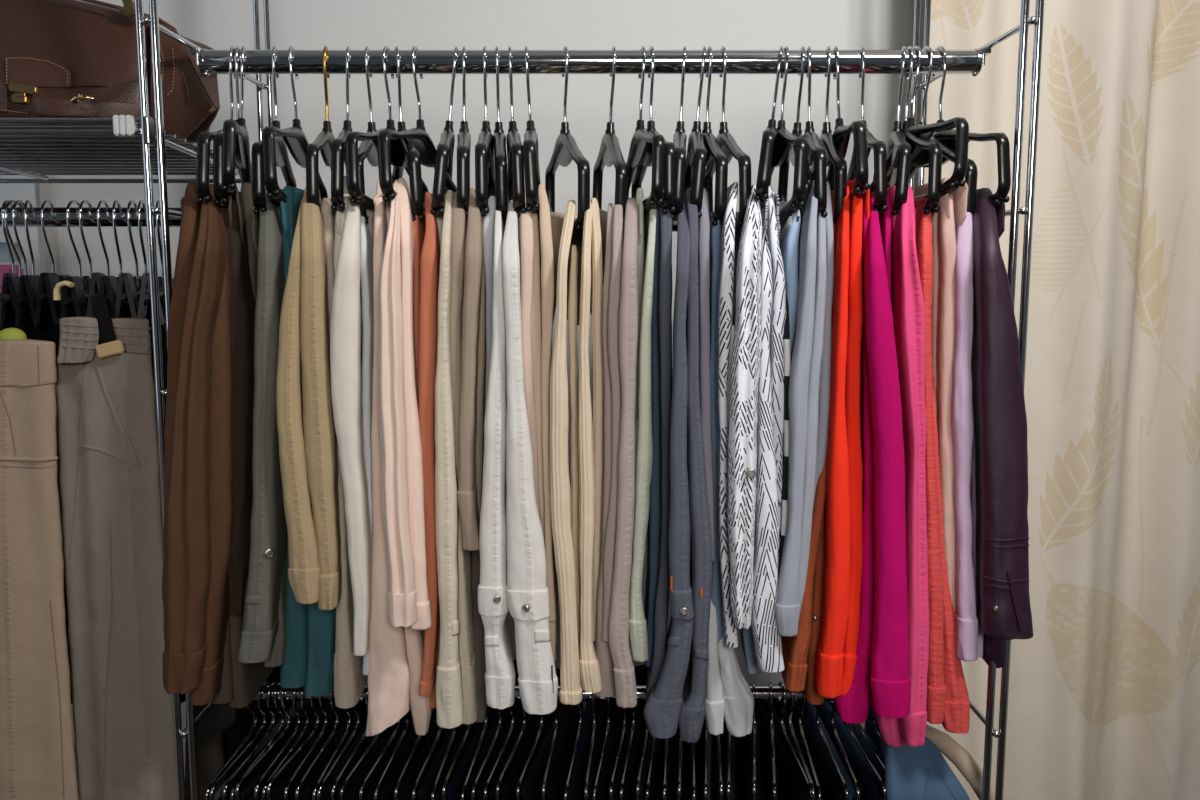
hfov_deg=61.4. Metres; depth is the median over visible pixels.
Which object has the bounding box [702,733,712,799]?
trousers
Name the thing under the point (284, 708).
hanger
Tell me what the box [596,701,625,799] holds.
trousers
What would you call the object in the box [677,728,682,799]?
hanger
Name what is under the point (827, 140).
hanger
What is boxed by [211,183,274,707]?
trousers
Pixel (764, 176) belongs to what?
hanger
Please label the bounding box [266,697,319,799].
hanger
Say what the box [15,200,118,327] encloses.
hanger
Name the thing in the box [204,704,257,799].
hanger
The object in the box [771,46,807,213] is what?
hanger
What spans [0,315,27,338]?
garment
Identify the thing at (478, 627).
trousers
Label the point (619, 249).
trousers
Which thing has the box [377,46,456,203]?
hanger
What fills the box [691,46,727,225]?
hanger
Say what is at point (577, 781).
trousers
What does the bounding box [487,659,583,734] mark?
garment
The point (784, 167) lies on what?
hanger
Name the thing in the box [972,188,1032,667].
trousers
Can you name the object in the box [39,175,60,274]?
trim
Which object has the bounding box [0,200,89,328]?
hanger
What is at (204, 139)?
hanger
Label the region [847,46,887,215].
hanger
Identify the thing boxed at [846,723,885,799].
hanger
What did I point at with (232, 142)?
hanger
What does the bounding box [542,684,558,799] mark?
hanger
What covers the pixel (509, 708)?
hanger
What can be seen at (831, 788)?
trousers
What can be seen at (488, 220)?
trousers
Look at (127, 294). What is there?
hanger
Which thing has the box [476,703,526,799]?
trousers
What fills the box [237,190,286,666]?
trousers
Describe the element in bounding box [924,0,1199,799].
curtain
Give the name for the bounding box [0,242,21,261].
box
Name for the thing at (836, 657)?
trousers
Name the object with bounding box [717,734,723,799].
hanger
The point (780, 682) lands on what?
hanger
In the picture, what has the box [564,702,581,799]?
hanger
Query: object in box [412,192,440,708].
trousers
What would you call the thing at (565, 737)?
trousers
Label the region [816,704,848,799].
hanger
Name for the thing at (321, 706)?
hanger
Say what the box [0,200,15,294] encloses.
hanger
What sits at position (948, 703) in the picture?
trousers
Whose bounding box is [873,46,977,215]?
hanger
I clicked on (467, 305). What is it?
trousers
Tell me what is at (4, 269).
pouch
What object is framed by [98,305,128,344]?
garment
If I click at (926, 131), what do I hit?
hanger
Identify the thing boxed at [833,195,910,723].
trousers
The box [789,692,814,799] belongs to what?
hanger
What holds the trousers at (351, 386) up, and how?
hanging from the hanger at (358, 198)
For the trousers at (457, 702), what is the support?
hanging from the hanger at (445, 148)
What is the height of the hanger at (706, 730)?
0.099 m
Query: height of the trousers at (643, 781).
0.466 m
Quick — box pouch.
[0,265,23,290]
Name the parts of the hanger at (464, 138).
frame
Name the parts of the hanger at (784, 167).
frame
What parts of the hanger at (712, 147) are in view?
frame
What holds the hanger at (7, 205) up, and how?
hanging from the clothes rack
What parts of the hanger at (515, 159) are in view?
frame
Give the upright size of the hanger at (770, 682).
0.099 m
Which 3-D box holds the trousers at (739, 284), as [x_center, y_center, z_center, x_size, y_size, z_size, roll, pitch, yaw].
[0.143,0.004,1.157,0.044,0.484,0.329,0,7,0]
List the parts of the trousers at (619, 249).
trouser leg, trouser leg, trouser leg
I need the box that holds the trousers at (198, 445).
[162,182,233,705]
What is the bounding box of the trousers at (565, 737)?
[541,705,575,799]
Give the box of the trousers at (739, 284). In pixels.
[716,182,761,647]
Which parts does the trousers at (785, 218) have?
trouser leg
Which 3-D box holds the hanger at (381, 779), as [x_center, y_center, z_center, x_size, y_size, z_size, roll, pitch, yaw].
[-0.235,0.394,1.267,0.006,0.104,0.283,1,7,7]
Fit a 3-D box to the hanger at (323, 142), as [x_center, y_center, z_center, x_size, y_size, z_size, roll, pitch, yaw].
[-0.312,-0.298,1.152,0.016,0.206,0.287,-1,7,-9]
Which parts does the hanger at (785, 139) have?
frame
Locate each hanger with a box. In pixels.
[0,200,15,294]
[0,200,35,323]
[0,200,63,292]
[0,200,68,296]
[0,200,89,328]
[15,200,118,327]
[34,200,92,324]
[59,200,141,357]
[86,200,141,318]
[99,200,161,318]
[114,200,159,318]
[137,200,173,324]
[196,46,240,202]
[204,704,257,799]
[209,681,269,799]
[213,46,251,207]
[221,46,251,199]
[222,681,277,799]
[230,682,334,799]
[235,688,290,799]
[251,46,296,214]
[254,688,300,799]
[262,46,327,205]
[262,686,308,799]
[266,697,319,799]
[284,696,327,799]
[295,691,338,799]
[306,46,334,211]
[312,708,350,799]
[317,705,359,799]
[331,46,352,212]
[331,685,367,799]
[339,733,380,799]
[345,46,428,209]
[358,46,391,224]
[359,720,400,799]
[374,713,408,799]
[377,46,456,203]
[392,46,424,220]
[394,735,421,799]
[412,727,442,799]
[430,46,457,216]
[431,727,456,799]
[442,724,470,799]
[457,46,470,218]
[460,712,487,799]
[471,708,501,799]
[475,46,495,216]
[483,707,514,799]
[493,46,507,225]
[495,700,525,799]
[506,46,526,216]
[516,715,543,799]
[523,46,540,213]
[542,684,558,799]
[545,46,589,229]
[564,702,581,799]
[584,693,595,799]
[592,46,627,232]
[592,697,610,799]
[609,708,626,799]
[619,683,636,799]
[626,46,664,212]
[631,46,675,213]
[636,689,648,799]
[645,737,655,799]
[662,738,668,799]
[672,46,686,231]
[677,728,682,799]
[683,46,706,217]
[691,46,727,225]
[692,742,695,799]
[704,46,751,225]
[704,718,708,799]
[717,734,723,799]
[727,732,731,799]
[752,681,756,799]
[754,46,782,209]
[769,681,776,799]
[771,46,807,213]
[774,684,820,799]
[778,46,812,219]
[778,681,810,799]
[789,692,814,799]
[803,46,827,218]
[810,46,846,225]
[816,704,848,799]
[827,46,869,198]
[831,699,859,799]
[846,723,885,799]
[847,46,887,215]
[857,724,884,771]
[869,46,968,198]
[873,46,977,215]
[873,715,880,739]
[887,46,910,214]
[887,46,941,213]
[893,46,1010,206]
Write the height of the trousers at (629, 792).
0.480 m
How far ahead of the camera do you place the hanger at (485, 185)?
1.04 m
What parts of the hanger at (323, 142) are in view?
frame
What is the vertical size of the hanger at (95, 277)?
0.153 m
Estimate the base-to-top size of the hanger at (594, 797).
0.106 m
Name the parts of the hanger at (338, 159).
frame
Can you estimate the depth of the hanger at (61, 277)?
1.22 m
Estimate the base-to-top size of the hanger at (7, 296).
0.149 m
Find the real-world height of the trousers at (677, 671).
0.574 m
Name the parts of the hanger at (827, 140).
frame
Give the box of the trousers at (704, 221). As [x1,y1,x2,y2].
[698,188,714,560]
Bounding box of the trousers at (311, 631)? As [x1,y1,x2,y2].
[265,186,335,696]
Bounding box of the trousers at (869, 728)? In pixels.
[864,702,881,752]
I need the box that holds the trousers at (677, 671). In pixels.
[644,188,711,742]
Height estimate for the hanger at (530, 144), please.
0.210 m
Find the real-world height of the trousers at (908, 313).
0.599 m
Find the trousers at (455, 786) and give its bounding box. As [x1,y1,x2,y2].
[446,706,495,799]
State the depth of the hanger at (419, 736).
1.16 m
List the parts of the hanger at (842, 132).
frame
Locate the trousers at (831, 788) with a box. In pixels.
[789,701,844,799]
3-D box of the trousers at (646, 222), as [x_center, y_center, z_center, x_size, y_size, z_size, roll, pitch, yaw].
[0.042,0.013,1.161,0.031,0.492,0.274,0,7,-1]
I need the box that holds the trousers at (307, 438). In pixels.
[276,187,341,609]
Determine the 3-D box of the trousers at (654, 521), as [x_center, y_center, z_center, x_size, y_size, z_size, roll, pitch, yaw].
[0.056,0.025,1.187,0.019,0.505,0.244,0,7,-1]
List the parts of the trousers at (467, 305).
trouser leg, trouser leg, trouser leg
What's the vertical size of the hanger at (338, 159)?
0.210 m
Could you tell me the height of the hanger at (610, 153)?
0.214 m
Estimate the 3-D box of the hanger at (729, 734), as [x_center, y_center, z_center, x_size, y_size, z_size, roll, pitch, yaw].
[0.163,0.391,1.261,0.006,0.096,0.283,1,7,8]
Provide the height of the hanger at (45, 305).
0.149 m
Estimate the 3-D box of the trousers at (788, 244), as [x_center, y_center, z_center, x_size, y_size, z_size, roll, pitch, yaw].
[0.217,-0.119,1.182,0.029,0.246,0.299,1,7,7]
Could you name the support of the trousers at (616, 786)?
hanging from the hanger at (611, 797)
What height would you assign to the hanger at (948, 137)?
0.215 m
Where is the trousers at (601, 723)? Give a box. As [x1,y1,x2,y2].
[588,701,606,799]
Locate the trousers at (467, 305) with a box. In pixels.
[449,188,485,550]
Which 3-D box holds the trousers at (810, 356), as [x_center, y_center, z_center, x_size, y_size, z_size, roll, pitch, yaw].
[0.228,-0.006,1.155,0.058,0.467,0.318,1,7,10]
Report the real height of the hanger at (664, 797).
0.100 m
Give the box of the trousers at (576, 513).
[550,198,603,704]
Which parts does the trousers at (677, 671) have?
trouser leg, trouser leg, trouser leg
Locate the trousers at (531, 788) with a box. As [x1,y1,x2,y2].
[520,703,565,799]
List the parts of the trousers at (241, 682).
trouser leg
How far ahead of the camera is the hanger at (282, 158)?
1.13 m
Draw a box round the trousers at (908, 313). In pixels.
[871,186,928,746]
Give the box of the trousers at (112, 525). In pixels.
[55,316,177,799]
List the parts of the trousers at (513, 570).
trouser leg, trouser leg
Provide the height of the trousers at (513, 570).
0.519 m
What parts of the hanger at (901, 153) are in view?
frame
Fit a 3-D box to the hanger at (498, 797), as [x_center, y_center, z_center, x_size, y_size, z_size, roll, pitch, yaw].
[-0.090,0.391,1.261,0.007,0.096,0.282,1,7,10]
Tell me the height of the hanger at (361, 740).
0.098 m
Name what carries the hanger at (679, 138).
hanging from the clothes rack
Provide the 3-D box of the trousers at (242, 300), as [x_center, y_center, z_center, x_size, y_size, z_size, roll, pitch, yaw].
[-0.393,-0.007,1.174,0.057,0.450,0.247,-1,7,-10]
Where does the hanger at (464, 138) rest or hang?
hanging from the clothes rack
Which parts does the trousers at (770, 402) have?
trouser leg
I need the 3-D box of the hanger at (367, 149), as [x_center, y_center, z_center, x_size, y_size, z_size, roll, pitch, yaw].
[-0.261,-0.299,1.163,0.017,0.207,0.288,-1,7,-5]
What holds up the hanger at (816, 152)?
hanging from the clothes rack
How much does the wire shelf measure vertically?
0.038 m
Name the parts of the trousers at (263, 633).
trouser leg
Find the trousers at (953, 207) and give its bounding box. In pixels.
[914,178,967,612]
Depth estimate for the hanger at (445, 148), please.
1.03 m
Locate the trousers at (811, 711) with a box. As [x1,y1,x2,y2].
[805,702,855,799]
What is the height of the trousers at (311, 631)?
0.547 m
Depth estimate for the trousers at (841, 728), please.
1.27 m
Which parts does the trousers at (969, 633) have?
trouser leg, trouser leg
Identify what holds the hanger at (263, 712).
hanging from the clothes rack
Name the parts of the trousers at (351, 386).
trouser leg, trouser leg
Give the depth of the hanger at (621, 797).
1.19 m
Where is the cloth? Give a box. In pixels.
[0,328,26,339]
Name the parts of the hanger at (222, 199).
frame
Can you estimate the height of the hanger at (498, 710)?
0.100 m
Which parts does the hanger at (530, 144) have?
frame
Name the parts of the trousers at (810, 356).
trouser leg, trouser leg, trouser leg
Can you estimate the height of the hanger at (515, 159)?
0.207 m
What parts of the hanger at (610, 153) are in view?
frame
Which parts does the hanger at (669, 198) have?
frame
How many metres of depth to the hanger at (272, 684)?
1.21 m
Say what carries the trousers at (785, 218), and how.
hanging from the hanger at (785, 139)
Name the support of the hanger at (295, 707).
hanging from the clothes rack
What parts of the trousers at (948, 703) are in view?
trouser leg, trouser leg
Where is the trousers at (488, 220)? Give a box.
[482,196,495,409]
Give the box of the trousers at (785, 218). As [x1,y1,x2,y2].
[779,201,799,564]
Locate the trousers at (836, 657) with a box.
[814,179,869,698]
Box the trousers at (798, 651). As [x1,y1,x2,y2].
[780,223,834,704]
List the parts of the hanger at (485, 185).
frame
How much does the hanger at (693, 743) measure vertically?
0.106 m
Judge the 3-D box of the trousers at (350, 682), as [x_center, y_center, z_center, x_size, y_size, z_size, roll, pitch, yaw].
[-0.285,0.048,1.181,0.035,0.544,0.252,-1,7,-6]
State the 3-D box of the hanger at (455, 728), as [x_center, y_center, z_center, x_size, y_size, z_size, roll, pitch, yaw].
[-0.176,0.395,1.269,0.006,0.107,0.282,1,7,5]
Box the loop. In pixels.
[53,281,74,299]
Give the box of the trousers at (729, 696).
[705,212,756,736]
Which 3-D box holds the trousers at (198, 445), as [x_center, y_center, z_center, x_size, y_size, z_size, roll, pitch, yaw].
[-0.416,0.040,1.149,0.080,0.551,0.291,0,7,0]
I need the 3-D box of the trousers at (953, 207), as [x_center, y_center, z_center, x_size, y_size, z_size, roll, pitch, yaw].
[0.356,-0.014,1.158,0.043,0.457,0.237,-1,7,-6]
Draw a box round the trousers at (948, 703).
[914,198,969,733]
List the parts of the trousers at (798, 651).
trouser leg, trouser leg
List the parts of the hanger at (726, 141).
frame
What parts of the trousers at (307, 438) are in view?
trouser leg, trouser leg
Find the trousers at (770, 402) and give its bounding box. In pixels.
[751,186,785,672]
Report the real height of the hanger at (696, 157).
0.202 m
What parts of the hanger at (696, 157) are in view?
frame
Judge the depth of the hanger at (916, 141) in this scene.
1.02 m
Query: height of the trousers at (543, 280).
0.504 m
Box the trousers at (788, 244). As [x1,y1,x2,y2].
[779,200,800,353]
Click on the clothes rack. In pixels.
(257, 61)
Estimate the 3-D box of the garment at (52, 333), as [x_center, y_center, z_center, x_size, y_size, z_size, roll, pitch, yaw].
[-0.645,0.116,1.231,0.057,0.477,0.135,-1,7,-11]
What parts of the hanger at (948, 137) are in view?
frame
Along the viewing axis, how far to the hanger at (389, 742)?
1.18 m
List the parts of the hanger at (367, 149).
frame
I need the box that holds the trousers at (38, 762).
[0,339,78,799]
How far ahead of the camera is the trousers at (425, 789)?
1.21 m
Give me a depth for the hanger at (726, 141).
1.11 m
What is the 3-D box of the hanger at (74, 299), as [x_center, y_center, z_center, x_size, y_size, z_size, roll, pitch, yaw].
[-0.591,-0.151,1.205,0.073,0.177,0.351,-2,7,-18]
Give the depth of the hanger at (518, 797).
1.17 m
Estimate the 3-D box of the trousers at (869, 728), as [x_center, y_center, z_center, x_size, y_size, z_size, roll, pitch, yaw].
[0.388,0.655,1.300,0.037,0.491,0.246,-1,7,-8]
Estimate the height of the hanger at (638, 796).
0.097 m
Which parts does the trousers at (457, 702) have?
trouser leg, trouser leg, trouser leg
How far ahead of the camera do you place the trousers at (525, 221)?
1.03 m
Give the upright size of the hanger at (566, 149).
0.211 m
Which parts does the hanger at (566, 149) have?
frame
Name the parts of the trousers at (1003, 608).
trouser leg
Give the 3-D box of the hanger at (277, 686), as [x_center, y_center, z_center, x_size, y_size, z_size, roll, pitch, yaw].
[-0.386,0.395,1.268,0.007,0.106,0.282,1,7,12]
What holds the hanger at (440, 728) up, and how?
hanging from the clothes rack
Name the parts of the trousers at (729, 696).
trouser leg, trouser leg, trouser leg, trouser leg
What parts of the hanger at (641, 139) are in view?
frame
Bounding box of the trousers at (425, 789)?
[417,724,462,799]
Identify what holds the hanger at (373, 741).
hanging from the clothes rack
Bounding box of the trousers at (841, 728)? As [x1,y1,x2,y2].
[822,701,884,797]
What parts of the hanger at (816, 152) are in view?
frame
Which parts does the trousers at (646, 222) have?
trouser leg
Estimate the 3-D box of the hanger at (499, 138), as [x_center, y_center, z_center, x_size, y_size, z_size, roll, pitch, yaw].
[-0.115,-0.299,1.163,0.017,0.207,0.288,-1,7,-6]
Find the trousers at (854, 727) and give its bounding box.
[836,708,884,779]
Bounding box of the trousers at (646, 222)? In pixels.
[629,188,656,661]
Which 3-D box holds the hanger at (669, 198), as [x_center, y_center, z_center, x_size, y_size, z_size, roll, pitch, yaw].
[0.059,-0.297,1.151,0.016,0.208,0.288,-1,7,-5]
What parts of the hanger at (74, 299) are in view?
clip arm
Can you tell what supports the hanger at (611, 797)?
hanging from the clothes rack
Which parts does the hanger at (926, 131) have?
frame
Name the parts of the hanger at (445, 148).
frame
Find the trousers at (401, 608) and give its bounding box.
[366,178,432,736]
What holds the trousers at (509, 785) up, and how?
hanging from the hanger at (498, 797)
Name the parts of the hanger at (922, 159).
frame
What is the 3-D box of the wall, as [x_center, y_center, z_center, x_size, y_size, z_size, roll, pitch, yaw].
[0.100,-0.004,1.662,4.400,2.900,0.100,0,7,0]
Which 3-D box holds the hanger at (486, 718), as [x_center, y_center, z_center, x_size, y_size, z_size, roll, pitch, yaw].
[-0.138,0.396,1.269,0.008,0.107,0.282,1,7,6]
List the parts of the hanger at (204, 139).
frame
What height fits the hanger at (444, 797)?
0.096 m
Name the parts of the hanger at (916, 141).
frame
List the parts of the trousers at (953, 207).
trouser leg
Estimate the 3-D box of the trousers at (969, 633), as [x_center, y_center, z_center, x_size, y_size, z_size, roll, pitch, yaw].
[0.383,0.018,1.179,0.053,0.488,0.302,0,7,-1]
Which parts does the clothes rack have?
hanging rod, post, post, hanging rod, hanging rod, post, post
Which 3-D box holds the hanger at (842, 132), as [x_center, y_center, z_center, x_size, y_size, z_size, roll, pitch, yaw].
[0.273,-0.287,1.132,0.023,0.222,0.289,1,7,7]
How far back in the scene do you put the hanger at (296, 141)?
1.06 m
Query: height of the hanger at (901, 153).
0.207 m
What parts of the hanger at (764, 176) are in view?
frame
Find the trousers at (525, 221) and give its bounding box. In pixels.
[518,193,540,521]
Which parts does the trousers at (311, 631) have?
trouser leg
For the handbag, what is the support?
on the wire shelf
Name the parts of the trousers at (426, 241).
trouser leg, trouser leg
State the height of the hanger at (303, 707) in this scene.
0.100 m
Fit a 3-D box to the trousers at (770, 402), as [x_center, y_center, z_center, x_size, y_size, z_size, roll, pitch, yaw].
[0.189,0.017,1.155,0.038,0.501,0.283,1,7,7]
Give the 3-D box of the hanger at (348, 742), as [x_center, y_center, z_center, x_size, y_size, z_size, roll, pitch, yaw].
[-0.295,0.393,1.265,0.008,0.101,0.283,1,7,8]
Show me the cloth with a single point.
(7, 333)
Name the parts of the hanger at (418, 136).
frame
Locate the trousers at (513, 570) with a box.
[478,200,557,714]
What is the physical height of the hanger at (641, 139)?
0.214 m
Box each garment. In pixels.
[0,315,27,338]
[28,313,75,702]
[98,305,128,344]
[128,294,167,418]
[180,694,185,702]
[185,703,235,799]
[322,701,410,714]
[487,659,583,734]
[586,664,704,799]
[879,730,969,799]
[925,725,994,799]
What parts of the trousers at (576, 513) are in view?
trouser leg, trouser leg, trouser leg, trouser leg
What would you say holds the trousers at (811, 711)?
hanging from the hanger at (834, 705)
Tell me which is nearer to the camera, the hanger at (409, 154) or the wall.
the hanger at (409, 154)
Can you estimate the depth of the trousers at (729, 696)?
1.09 m
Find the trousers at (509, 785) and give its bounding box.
[499,713,550,799]
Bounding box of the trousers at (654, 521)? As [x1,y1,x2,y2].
[644,205,660,666]
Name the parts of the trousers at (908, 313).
trouser leg, trouser leg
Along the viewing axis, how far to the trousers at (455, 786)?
1.22 m
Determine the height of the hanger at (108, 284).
0.149 m
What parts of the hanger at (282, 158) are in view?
frame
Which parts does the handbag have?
panel, handle mount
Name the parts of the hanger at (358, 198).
frame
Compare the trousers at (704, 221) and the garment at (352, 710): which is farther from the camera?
the garment at (352, 710)
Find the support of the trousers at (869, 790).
hanging from the hanger at (854, 738)
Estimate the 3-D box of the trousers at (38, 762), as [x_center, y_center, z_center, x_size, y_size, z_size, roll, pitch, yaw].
[-0.674,0.224,1.109,0.209,0.580,0.069,0,7,3]
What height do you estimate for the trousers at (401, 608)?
0.604 m
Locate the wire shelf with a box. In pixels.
[0,115,240,182]
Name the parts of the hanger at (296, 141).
frame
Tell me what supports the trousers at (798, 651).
hanging from the hanger at (827, 140)
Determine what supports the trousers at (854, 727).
hanging from the hanger at (874, 719)
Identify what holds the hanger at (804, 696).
hanging from the clothes rack
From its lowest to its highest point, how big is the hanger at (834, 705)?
0.100 m
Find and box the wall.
[0,0,924,775]
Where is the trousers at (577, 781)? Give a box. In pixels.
[567,701,597,799]
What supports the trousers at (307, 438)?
hanging from the hanger at (323, 142)
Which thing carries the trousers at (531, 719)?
hanging from the hanger at (509, 708)
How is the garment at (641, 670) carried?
hanging from the clothes rack
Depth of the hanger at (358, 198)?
1.03 m
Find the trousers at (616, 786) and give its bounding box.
[613,702,639,799]
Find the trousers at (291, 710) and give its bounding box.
[213,701,307,799]
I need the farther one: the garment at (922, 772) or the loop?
the garment at (922, 772)
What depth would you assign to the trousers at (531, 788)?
1.21 m
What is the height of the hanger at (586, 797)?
0.100 m
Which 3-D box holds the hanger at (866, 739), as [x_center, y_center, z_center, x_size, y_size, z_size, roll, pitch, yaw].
[0.316,0.393,1.265,0.008,0.101,0.283,-1,7,-7]
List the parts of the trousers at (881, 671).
trouser leg, trouser leg, trouser leg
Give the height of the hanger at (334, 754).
0.103 m
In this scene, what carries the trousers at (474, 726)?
hanging from the hanger at (455, 728)
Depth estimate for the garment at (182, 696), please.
1.30 m
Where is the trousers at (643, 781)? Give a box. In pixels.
[640,732,652,799]
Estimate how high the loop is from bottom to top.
0.021 m
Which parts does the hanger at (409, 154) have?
frame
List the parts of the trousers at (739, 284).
trouser leg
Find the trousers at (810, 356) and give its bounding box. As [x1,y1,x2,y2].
[774,180,833,636]
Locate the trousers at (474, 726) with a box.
[435,722,479,799]
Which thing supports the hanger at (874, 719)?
hanging from the clothes rack
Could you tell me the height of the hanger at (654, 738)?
0.102 m
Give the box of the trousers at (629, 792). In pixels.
[623,701,645,799]
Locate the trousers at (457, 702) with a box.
[435,190,478,728]
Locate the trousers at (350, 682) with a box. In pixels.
[321,198,367,708]
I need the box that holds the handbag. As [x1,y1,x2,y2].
[0,0,219,142]
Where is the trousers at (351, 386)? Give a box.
[330,176,374,674]
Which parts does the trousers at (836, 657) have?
trouser leg, trouser leg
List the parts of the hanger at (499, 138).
frame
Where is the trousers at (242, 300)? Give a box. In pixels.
[223,191,255,614]
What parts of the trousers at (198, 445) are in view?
trouser leg, trouser leg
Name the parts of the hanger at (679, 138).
frame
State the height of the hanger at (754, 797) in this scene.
0.097 m
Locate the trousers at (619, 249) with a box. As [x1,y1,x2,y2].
[590,198,637,707]
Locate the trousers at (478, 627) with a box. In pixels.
[472,549,487,722]
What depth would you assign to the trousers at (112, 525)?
1.10 m
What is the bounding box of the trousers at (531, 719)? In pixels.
[489,714,538,799]
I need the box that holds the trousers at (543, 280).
[532,184,557,660]
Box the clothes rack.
[0,0,1043,799]
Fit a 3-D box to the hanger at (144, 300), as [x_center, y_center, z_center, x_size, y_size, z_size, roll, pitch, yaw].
[-0.534,-0.168,1.232,0.026,0.149,0.290,-2,6,-16]
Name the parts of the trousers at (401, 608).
trouser leg, trouser leg, trouser leg, trouser leg, trouser leg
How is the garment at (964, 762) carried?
hanging from the clothes rack
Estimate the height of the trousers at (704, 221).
0.394 m
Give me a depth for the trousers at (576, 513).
1.04 m
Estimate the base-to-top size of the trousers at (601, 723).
0.474 m
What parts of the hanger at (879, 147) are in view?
frame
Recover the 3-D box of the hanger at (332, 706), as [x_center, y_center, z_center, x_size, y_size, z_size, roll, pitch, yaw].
[-0.321,0.393,1.264,0.006,0.100,0.283,-1,7,8]
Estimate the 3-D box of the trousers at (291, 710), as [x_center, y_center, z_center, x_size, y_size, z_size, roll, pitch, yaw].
[-0.419,0.655,1.300,0.025,0.490,0.245,1,7,10]
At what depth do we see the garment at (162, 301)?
1.20 m
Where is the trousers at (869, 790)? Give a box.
[814,705,880,799]
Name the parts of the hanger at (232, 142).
frame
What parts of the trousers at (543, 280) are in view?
trouser leg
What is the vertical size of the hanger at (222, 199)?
0.214 m
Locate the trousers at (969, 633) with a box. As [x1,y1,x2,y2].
[951,212,983,661]

